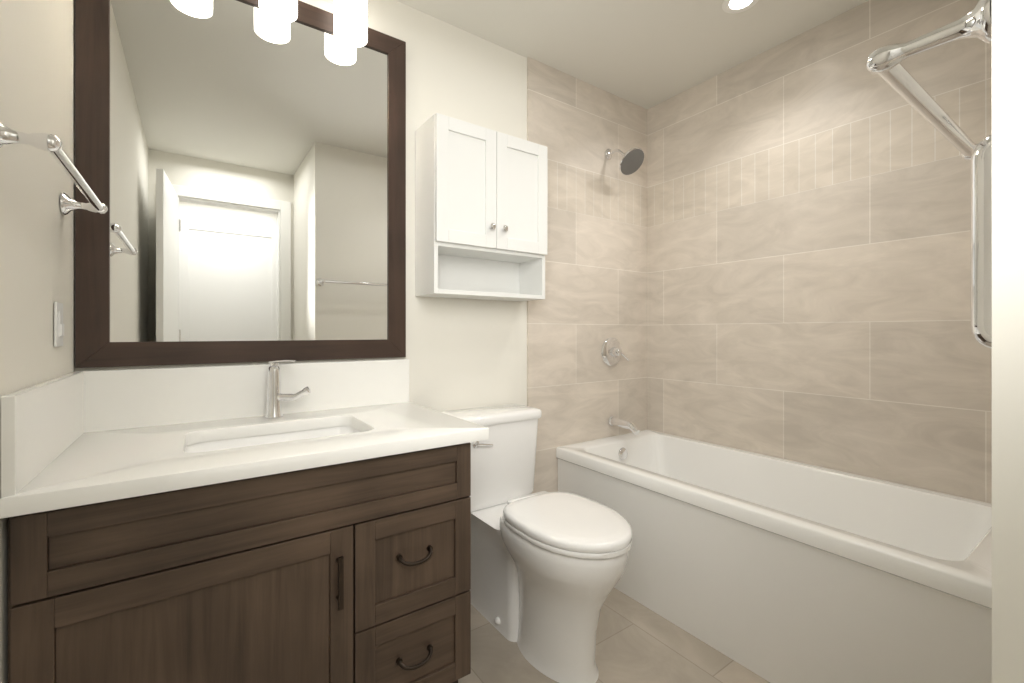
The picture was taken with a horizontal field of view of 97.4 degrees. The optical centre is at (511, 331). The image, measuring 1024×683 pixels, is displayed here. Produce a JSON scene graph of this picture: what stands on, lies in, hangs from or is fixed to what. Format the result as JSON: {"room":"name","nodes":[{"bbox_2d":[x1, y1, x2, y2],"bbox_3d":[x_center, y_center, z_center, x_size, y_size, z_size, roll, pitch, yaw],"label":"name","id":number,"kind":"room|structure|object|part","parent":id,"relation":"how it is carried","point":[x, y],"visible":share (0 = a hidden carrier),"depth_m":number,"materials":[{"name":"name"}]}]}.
{"room":"bathroom","nodes":[
{"label":"bathroom","id":0,"kind":"room"},
{"bbox_2d":[0,0,74,682],"bbox_3d":[-0.577,-0.115,0.193,0.120,2.670,2.820,0,0,-35],"label":"wall","id":1,"kind":"structure","parent":0,"point":[37,95],"depth_m":1.03,"materials":[{"name":"white paint"}]},
{"bbox_2d":[0,123,107,214],"bbox_3d":[-1.048,-0.355,1.050,0.093,0.061,0.606,0,0,-35],"label":"towel rail","id":2,"kind":"object","parent":1,"relation":"attached to","point":[51,144],"visible":1,"depth_m":0.92,"materials":[{"name":"silver metal"}]},
{"bbox_2d":[54,302,63,346],"bbox_3d":[-1.204,-0.020,1.200,0.011,0.116,0.072,0,0,-35],"label":"light switch","id":3,"kind":"object","parent":1,"relation":"attached to","point":[58,325],"visible":1,"depth_m":1.19,"materials":[{"name":"white plastic"}]},
{"bbox_2d":[75,0,526,411],"bbox_3d":[-0.268,-0.115,2.210,2.950,2.670,0.120,0,0,-35],"label":"wall","id":4,"kind":"structure","parent":0,"point":[465,353],"depth_m":2.13,"materials":[{"name":"white paint"}]},
{"bbox_2d":[0,359,409,497],"bbox_3d":[-0.708,0.215,1.417,1.069,0.190,0.663,0,0,-35],"label":"backsplash","id":5,"kind":"structure","parent":4,"relation":"attached to","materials":[{"name":"white stone"}]},
{"bbox_2d":[75,0,405,367],"bbox_3d":[-0.900,-0.580,1.675,1.052,1.380,0.021,0,0,-35],"label":"mirror","id":6,"kind":"object","parent":4,"relation":"attached to","point":[240,165],"visible":0.96,"depth_m":1.61,"materials":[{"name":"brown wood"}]},
{"bbox_2d":[259,0,297,22],"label":"sconce","id":7,"kind":"object","parent":4,"relation":"attached to","point":[285,11],"depth_m":1.67,"materials":[{"name":"white glass"}]},
{"bbox_2d":[323,0,367,47],"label":"sconce","id":8,"kind":"object","parent":4,"relation":"attached to","point":[350,23],"depth_m":1.73,"materials":[{"name":"white glass"}]},
{"bbox_2d":[415,113,546,300],"bbox_3d":[-0.121,-0.530,2.087,0.592,0.740,0.245,0,0,-35],"label":"upper cabinet","id":9,"kind":"object","parent":4,"relation":"attached to","point":[480,212],"visible":1,"depth_m":2.00,"materials":[{"name":"white wood"}]},
{"bbox_3d":[-0.074,-0.636,2.020,0.588,0.524,0.020,0,0,-35],"label":"door","id":10,"kind":"part","parent":9,"relation":"part of","materials":[{"name":"white wood"}]},
{"bbox_3d":[-0.059,-0.464,1.999,0.094,0.028,0.030,0,0,-35],"label":"knob","id":11,"kind":"part","parent":9,"relation":"part of","materials":[{"name":"silver metal"}]},
{"bbox_2d":[527,57,646,493],"bbox_3d":[0.480,-0.115,2.656,0.973,2.670,0.012,0,0,-35],"label":"tile","id":12,"kind":"structure","parent":4,"relation":"attached to","point":[579,390],"depth_m":2.61,"materials":[{"name":"beige tile"}]},
{"bbox_2d":[601,337,628,365],"bbox_3d":[0.625,0.120,2.706,0.178,0.176,0.071,0,0,-35],"label":"tub valve","id":13,"kind":"object","parent":12,"relation":"attached to","point":[611,352],"visible":1,"depth_m":2.70,"materials":[{"name":"silver metal"}]},
{"bbox_2d":[608,416,639,434],"bbox_3d":[0.663,0.550,2.651,0.060,0.080,0.205,0,0,-35],"label":"tub spout","id":14,"kind":"object","parent":12,"relation":"attached to","point":[631,426],"visible":1,"depth_m":2.64,"materials":[{"name":"silver metal"}]},
{"bbox_2d":[605,147,643,174],"bbox_3d":[0.652,-1.011,2.625,0.164,0.192,0.236,0,0,-35],"label":"shower head","id":15,"kind":"object","parent":12,"relation":"attached to","point":[631,161],"depth_m":2.58,"materials":[{"name":"silver metal"}]},
{"bbox_2d":[458,588,769,682],"bbox_3d":[0.466,1.270,0.206,4.400,0.100,4.240,0,0,-35],"label":"floor","id":16,"kind":"structure","parent":0,"point":[637,642],"depth_m":1.70,"materials":[{"name":"tile"}]},
{"bbox_2d":[0,359,488,682],"bbox_3d":[-0.703,0.660,1.412,1.071,1.120,0.678,0,0,-35],"label":"bathroom vanity","id":17,"kind":"object","parent":16,"relation":"on","point":[273,522],"visible":1,"depth_m":1.16,"materials":[{"name":"brown wood"}]},
{"bbox_2d":[264,359,311,418],"bbox_3d":[-0.811,0.204,1.628,0.140,0.207,0.119,0,0,-35],"label":"faucet","id":18,"kind":"object","parent":17,"relation":"on","point":[273,406],"depth_m":1.61,"materials":[{"name":"silver metal"}]},
{"bbox_3d":[-0.347,0.784,1.270,0.281,0.384,0.036,0,0,-35],"label":"handle","id":19,"kind":"part","parent":17,"relation":"part of","materials":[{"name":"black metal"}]},
{"bbox_2d":[442,404,631,682],"bbox_3d":[0.093,0.791,1.820,0.468,0.857,0.904,0,0,-35],"label":"toilet","id":20,"kind":"object","parent":16,"relation":"on","point":[547,569],"visible":0.92,"depth_m":1.66,"materials":[{"name":"white ceramic"}]},
{"bbox_3d":[-0.125,0.481,1.938,0.092,0.033,0.022,0,0,-35],"label":"handle","id":21,"kind":"part","parent":20,"relation":"part of","materials":[{"name":"silver metal"}]},
{"bbox_3d":[0.205,0.696,1.660,0.377,0.053,0.514,0,0,-35],"label":"seat","id":22,"kind":"part","parent":20,"relation":"part of","materials":[{"name":"white plastic"}]},
{"bbox_2d":[556,430,991,682],"bbox_3d":[1.070,0.927,1.982,0.783,0.585,1.767,0,0,-35],"label":"bathtub","id":23,"kind":"object","parent":16,"relation":"on","point":[770,569],"visible":0.9,"depth_m":1.67,"materials":[{"name":"white ceramic"}]},
{"bbox_2d":[396,0,868,108],"bbox_3d":[0.466,-1.500,0.206,4.400,0.100,4.240,0,0,-35],"label":"ceiling","id":24,"kind":"structure","parent":0,"point":[646,54],"depth_m":2.18,"materials":[{"name":"white paint"}]},
{"bbox_2d":[722,0,758,13],"bbox_3d":[1.000,-1.445,1.966,0.150,0.006,0.150,0,0,-35],"label":"recessed light","id":25,"kind":"object","parent":24,"relation":"in","point":[733,6],"visible":1,"depth_m":1.99,"materials":[{"name":"white paint"}]},
{"bbox_2d":[647,0,991,503],"bbox_3d":[1.440,-0.115,2.243,0.120,2.670,1.795,0,0,-35],"label":"tiled wall","id":26,"kind":"structure","parent":0,"point":[808,246],"depth_m":2.09,"materials":[{"name":"beige tile"}]},
{"bbox_2d":[992,0,1023,682],"bbox_3d":[1.314,-0.115,0.982,1.780,2.670,0.120,0,0,-35],"label":"wall","id":27,"kind":"structure","parent":0,"point":[1007,341],"depth_m":0.49,"materials":[{"name":"white paint"}]},
{"bbox_2d":[865,0,991,160],"bbox_3d":[0.772,-0.380,0.753,0.622,0.061,0.127,0,0,-35],"label":"towel rail","id":28,"kind":"object","parent":27,"relation":"attached to","point":[884,62],"visible":0.81,"depth_m":0.62,"materials":[{"name":"silver metal"}]},
{"bbox_2d":[970,135,991,348],"bbox_3d":[0.805,-0.150,0.742,0.072,0.401,0.070,0,0,-35],"label":"grab rail","id":29,"kind":"object","parent":27,"relation":"attached to","point":[981,244],"visible":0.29,"depth_m":0.75,"materials":[{"name":"silver metal"}]}
]}

